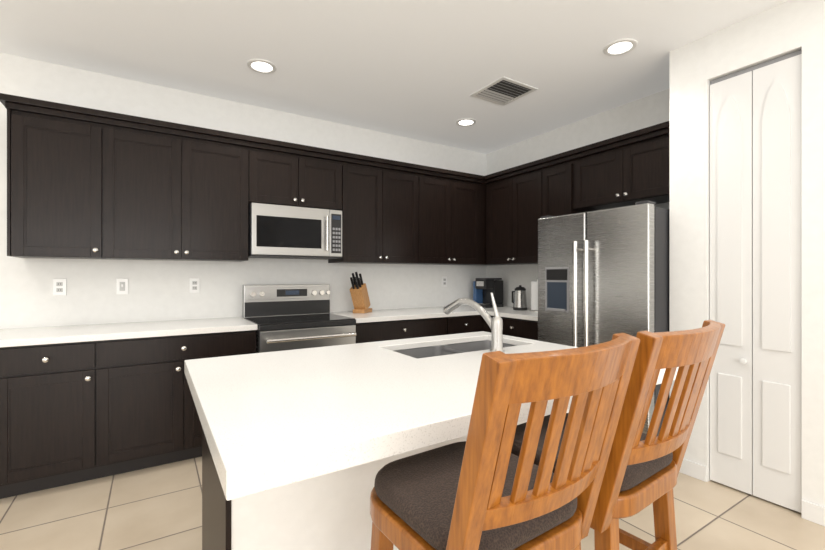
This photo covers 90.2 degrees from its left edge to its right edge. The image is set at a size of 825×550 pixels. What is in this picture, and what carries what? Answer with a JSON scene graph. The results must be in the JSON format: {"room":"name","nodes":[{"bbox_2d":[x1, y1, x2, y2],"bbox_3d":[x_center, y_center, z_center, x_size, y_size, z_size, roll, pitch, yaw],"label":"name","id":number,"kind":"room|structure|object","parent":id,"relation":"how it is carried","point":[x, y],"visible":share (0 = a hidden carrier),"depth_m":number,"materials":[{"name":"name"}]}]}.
{"room":"kitchen","nodes":[
{"label":"kitchen","id":0,"kind":"room"},
{"bbox_2d":[0,53,486,328],"bbox_3d":[-2.242,-0.101,3.129,7.955,2.751,0.150,0,0,-32],"label":"wall","id":1,"kind":"structure","parent":0,"point":[158,290],"depth_m":3.30,"materials":[{"name":"paint"}]},
{"bbox_2d":[53,279,66,295],"bbox_3d":[-2.476,0.085,2.885,0.074,0.120,0.011,0,0,-32],"label":"electrical outlet plate","id":2,"kind":"object","parent":1,"relation":"attached to","point":[59,287],"visible":1,"depth_m":2.88,"materials":[{"name":"white plastic"}]},
{"bbox_2d":[4,101,115,259],"bbox_3d":[-2.328,-0.580,2.778,0.526,0.929,0.348,0,0,-32],"label":"upper cabinet","id":3,"kind":"object","parent":1,"relation":"attached to","point":[85,183],"depth_m":2.63,"materials":[{"name":"brown wood"}]},
{"bbox_2d":[116,278,127,293],"bbox_3d":[-2.170,0.085,3.075,0.074,0.120,0.018,0,0,-32],"label":"light switch","id":4,"kind":"object","parent":1,"relation":"attached to","point":[121,285],"visible":1,"depth_m":3.07,"materials":[{"name":"white plastic"}]},
{"bbox_2d":[116,117,251,261],"bbox_3d":[-1.795,-0.580,3.115,0.984,0.929,0.348,0,0,-32],"label":"upper cabinet","id":5,"kind":"object","parent":1,"relation":"attached to","point":[182,194],"depth_m":2.98,"materials":[{"name":"brown wood"}]},
{"bbox_2d":[190,278,199,292],"bbox_3d":[-1.766,0.085,3.334,0.074,0.120,0.011,0,0,-32],"label":"electrical outlet plate","id":6,"kind":"object","parent":1,"relation":"attached to","point":[194,285],"visible":1,"depth_m":3.33,"materials":[{"name":"white plastic"}]},
{"bbox_2d":[252,141,343,212],"bbox_3d":[-1.047,-0.810,3.588,0.785,0.469,0.348,0,0,-32],"label":"upper cabinet","id":7,"kind":"object","parent":1,"relation":"attached to","point":[285,175],"depth_m":3.43,"materials":[{"name":"brown wood"}]},
{"bbox_2d":[248,203,341,259],"bbox_3d":[-1.026,-0.355,3.543,0.752,0.415,0.446,0,0,-32],"label":"microwave","id":8,"kind":"object","parent":7,"relation":"attached to","point":[283,232],"visible":1,"depth_m":3.37,"materials":[{"name":"grey metal"}]},
{"bbox_2d":[328,157,427,264],"bbox_3d":[-0.346,-0.580,4.032,0.875,0.929,0.348,0,0,-32],"label":"upper cabinet","id":9,"kind":"object","parent":1,"relation":"attached to","point":[385,215],"depth_m":3.88,"materials":[{"name":"brown wood"}]},
{"bbox_2d":[442,276,446,286],"bbox_3d":[0.364,0.075,4.681,0.074,0.120,0.011,0,0,-32],"label":"electrical outlet plate","id":10,"kind":"object","parent":1,"relation":"attached to","point":[444,281],"visible":1,"depth_m":4.68,"materials":[{"name":"white plastic"}]},
{"bbox_2d":[428,169,479,264],"bbox_3d":[0.283,-0.580,4.429,0.860,0.929,0.348,0,0,-32],"label":"upper cabinet","id":11,"kind":"object","parent":1,"relation":"attached to","point":[453,199],"depth_m":4.32,"materials":[{"name":"brown wood"}]},
{"bbox_2d":[0,0,787,153],"bbox_3d":[0.168,-1.526,-0.682,7.955,0.100,9.468,0,0,-32],"label":"ceiling","id":12,"kind":"structure","parent":0,"point":[422,70],"depth_m":2.70,"materials":[{"name":"paint"}]},
{"bbox_2d":[247,59,276,73],"bbox_3d":[-1.063,-1.470,2.905,0.196,0.010,0.196,0,0,-32],"label":"recessed light","id":13,"kind":"object","parent":12,"relation":"in","point":[262,66],"visible":1,"depth_m":2.90,"materials":[{"name":"white glass"}]},
{"bbox_2d":[456,118,475,126],"bbox_3d":[0.516,-1.470,3.967,0.196,0.010,0.196,0,0,-32],"label":"recessed light","id":14,"kind":"object","parent":12,"relation":"in","point":[464,122],"visible":1,"depth_m":3.96,"materials":[{"name":"white glass"}]},
{"bbox_2d":[470,76,537,105],"bbox_3d":[0.732,-1.470,3.314,0.380,0.012,0.380,0,0,-32],"label":"ceiling vent","id":15,"kind":"object","parent":12,"relation":"in","point":[503,91],"visible":0.94,"depth_m":3.30,"materials":[{"name":"white metal"}]},
{"bbox_2d":[603,38,636,55],"bbox_3d":[1.343,-1.470,2.662,0.196,0.010,0.196,0,0,-32],"label":"recessed light","id":16,"kind":"object","parent":12,"relation":"in","point":[619,47],"visible":1,"depth_m":2.65,"materials":[{"name":"white"}]},
{"bbox_2d":[0,457,824,549],"bbox_3d":[0.168,1.325,-0.682,7.955,0.100,9.468,0,0,-32],"label":"floor","id":17,"kind":"structure","parent":0,"point":[159,507],"depth_m":2.15,"materials":[{"name":"tile"}]},
{"bbox_2d":[0,347,11,498],"bbox_3d":[-2.647,0.838,2.410,0.533,0.876,0.628,0,0,-32],"label":"base cabinet","id":18,"kind":"object","parent":17,"relation":"on","point":[5,352],"depth_m":2.29,"materials":[{"name":"black wood"}]},
{"bbox_2d":[12,340,111,495],"bbox_3d":[-2.283,0.838,2.641,0.581,0.876,0.628,0,0,-32],"label":"base cabinet","id":19,"kind":"object","parent":17,"relation":"on","point":[74,412],"depth_m":2.42,"materials":[{"name":"black wood"}]},
{"bbox_2d":[0,317,257,347],"bbox_3d":[-2.086,0.379,2.755,1.870,0.040,0.646,0,0,-32],"label":"countertop","id":20,"kind":"structure","parent":19,"relation":"on","point":[14,337],"depth_m":2.71,"materials":[{"name":"white stone"}]},
{"bbox_2d":[112,330,255,474],"bbox_3d":[-1.722,0.838,2.995,0.997,0.876,0.628,0,0,-32],"label":"base cabinet","id":21,"kind":"object","parent":17,"relation":"on","point":[156,421],"depth_m":2.68,"materials":[{"name":"black wood"}]},
{"bbox_2d":[243,284,355,352],"bbox_3d":[-0.933,0.680,3.397,0.758,1.190,0.736,0,0,-32],"label":"range","id":22,"kind":"object","parent":17,"relation":"on","point":[283,317],"visible":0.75,"depth_m":3.37,"materials":[{"name":"grey metal"}]},
{"bbox_2d":[202,408,569,549],"bbox_3d":[-0.048,0.846,1.863,1.560,0.859,0.685,0,0,-32],"label":"kitchen island","id":23,"kind":"object","parent":17,"relation":"on","point":[329,511],"visible":0.06,"depth_m":1.31,"materials":[{"name":"paint"}]},
{"bbox_2d":[184,331,678,500],"bbox_3d":[0.055,0.387,1.692,1.674,0.056,1.166,0,0,-32],"label":"island countertop","id":24,"kind":"structure","parent":23,"relation":"on","point":[271,420],"depth_m":1.15,"materials":[{"name":"white stone"}]},
{"bbox_2d":[392,340,517,358],"bbox_3d":[0.237,0.486,2.114,0.728,0.201,0.348,0,0,-32],"label":"undermount sink","id":25,"kind":"object","parent":24,"relation":"in","point":[436,350],"visible":0.04,"depth_m":2.23,"materials":[{"name":"silver metal"}]},
{"bbox_2d":[443,292,503,351],"bbox_3d":[0.297,0.220,2.058,0.067,0.277,0.381,0,0,-40],"label":"faucet","id":26,"kind":"object","parent":24,"relation":"on","point":[495,323],"visible":1,"depth_m":1.93,"materials":[{"name":"silver metal"}]},
{"bbox_2d":[355,318,439,342],"bbox_3d":[-0.217,0.838,3.947,1.033,0.876,0.628,0,0,-32],"label":"base cabinet","id":27,"kind":"object","parent":17,"relation":"on","point":[413,328],"depth_m":3.63,"materials":[{"name":"black wood"}]},
{"bbox_2d":[330,305,512,322],"bbox_3d":[0.215,0.379,4.207,2.044,0.040,0.650,0,0,-32],"label":"countertop","id":28,"kind":"structure","parent":27,"relation":"on","point":[416,313],"depth_m":3.83,"materials":[{"name":"white stone"}]},
{"bbox_2d":[350,272,371,312],"bbox_3d":[-0.492,0.165,3.891,0.120,0.387,0.289,0,0,18],"label":"knife block","id":29,"kind":"object","parent":28,"relation":"on","point":[359,296],"visible":1,"depth_m":3.83,"materials":[{"name":"brown wood"}]},
{"bbox_2d":[473,278,502,307],"bbox_3d":[0.843,0.196,4.651,0.264,0.325,0.260,0,0,-32],"label":"coffee maker","id":30,"kind":"object","parent":28,"relation":"on","point":[483,288],"visible":0.88,"depth_m":4.58,"materials":[{"name":"black plastic"}]},
{"bbox_2d":[440,315,483,334],"bbox_3d":[0.354,0.838,4.269,0.528,0.876,0.695,0,0,-32],"label":"base cabinet","id":31,"kind":"object","parent":17,"relation":"on","point":[471,323],"depth_m":4.02,"materials":[{"name":"black wood"}]},
{"bbox_2d":[370,333,639,549],"bbox_3d":[0.168,0.699,0.912,0.411,1.156,0.519,0,0,-34],"label":"bar stool","id":32,"kind":"object","parent":17,"relation":"on","point":[482,487],"visible":1,"depth_m":0.74,"materials":[{"name":"brown wood"}]},
{"bbox_2d":[484,316,537,339],"bbox_3d":[1.162,0.838,3.976,0.691,0.876,0.838,0,0,-32],"label":"base cabinet","id":33,"kind":"object","parent":17,"relation":"on","point":[528,329],"depth_m":3.75,"materials":[{"name":"black wood"}]},
{"bbox_2d":[486,308,537,320],"bbox_3d":[1.197,0.379,3.959,0.650,0.040,0.780,0,0,-32],"label":"countertop","id":34,"kind":"structure","parent":33,"relation":"on","point":[527,314],"depth_m":3.86,"materials":[{"name":"white stone"}]},
{"bbox_2d":[512,285,526,309],"bbox_3d":[1.098,0.232,4.250,0.144,0.254,0.184,0,0,-32],"label":"kettle","id":35,"kind":"object","parent":34,"relation":"on","point":[519,300],"visible":1,"depth_m":4.18,"materials":[{"name":"silver metal"}]},
{"bbox_2d":[530,278,537,311],"bbox_3d":[1.238,0.194,4.066,0.150,0.330,0.150,0,0,-32],"label":"paper towel","id":36,"kind":"object","parent":34,"relation":"on","point":[534,296],"visible":0.5,"depth_m":4.02,"materials":[{"name":"white paper"}]},
{"bbox_2d":[538,201,668,436],"bbox_3d":[1.551,0.399,3.170,0.840,1.753,0.896,0,0,-32],"label":"refrigerator","id":37,"kind":"object","parent":17,"relation":"on","point":[603,275],"visible":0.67,"depth_m":2.86,"materials":[{"name":"grey metal"}]},
{"bbox_2d":[511,320,724,549],"bbox_3d":[0.530,0.699,1.153,0.411,1.156,0.519,0,0,-36],"label":"bar stool","id":38,"kind":"object","parent":17,"relation":"on","point":[642,470],"visible":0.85,"depth_m":0.96,"materials":[{"name":"brown wood"}]},
{"bbox_2d":[487,89,668,307],"bbox_3d":[1.605,-0.101,4.067,0.150,2.751,2.378,0,0,-32],"label":"wall","id":39,"kind":"structure","parent":0,"point":[647,111],"depth_m":4.07,"materials":[{"name":"paint"}]},
{"bbox_2d":[484,165,535,264],"bbox_3d":[1.173,-0.580,4.279,0.347,0.929,0.850,0,0,-32],"label":"upper cabinet","id":40,"kind":"object","parent":39,"relation":"attached to","point":[509,198],"depth_m":4.22,"materials":[{"name":"brown wood"}]},
{"bbox_2d":[536,153,575,263],"bbox_3d":[1.438,-0.580,3.861,0.347,0.929,0.388,0,0,-32],"label":"upper cabinet","id":41,"kind":"object","parent":39,"relation":"attached to","point":[554,177],"depth_m":3.77,"materials":[{"name":"brown wood"}]},
{"bbox_2d":[572,125,668,212],"bbox_3d":[1.784,-0.810,3.314,0.347,0.469,0.906,0,0,-32],"label":"upper cabinet","id":42,"kind":"object","parent":39,"relation":"attached to","point":[627,171],"depth_m":3.22,"materials":[{"name":"brown wood"}]},
{"bbox_2d":[669,0,824,506],"bbox_3d":[3.816,-0.101,0.041,0.715,2.751,6.790,0,0,-32],"label":"wall","id":43,"kind":"structure","parent":0,"point":[696,67],"depth_m":2.38,"materials":[{"name":"paint"}]},
{"bbox_2d":[710,49,801,512],"bbox_3d":[1.948,0.031,2.359,0.066,2.464,0.427,0,0,-32],"label":"bifold door","id":44,"kind":"structure","parent":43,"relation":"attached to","point":[756,267],"depth_m":2.33,"materials":[{"name":"white paint"}]},
{"bbox_2d":[801,500,824,525],"bbox_3d":[3.630,1.228,-0.346,0.013,0.095,5.933,0,0,-32],"label":"baseboard","id":45,"kind":"structure","parent":43,"relation":"attached to","point":[812,512],"depth_m":2.12,"materials":[{"name":"white"}]}
]}

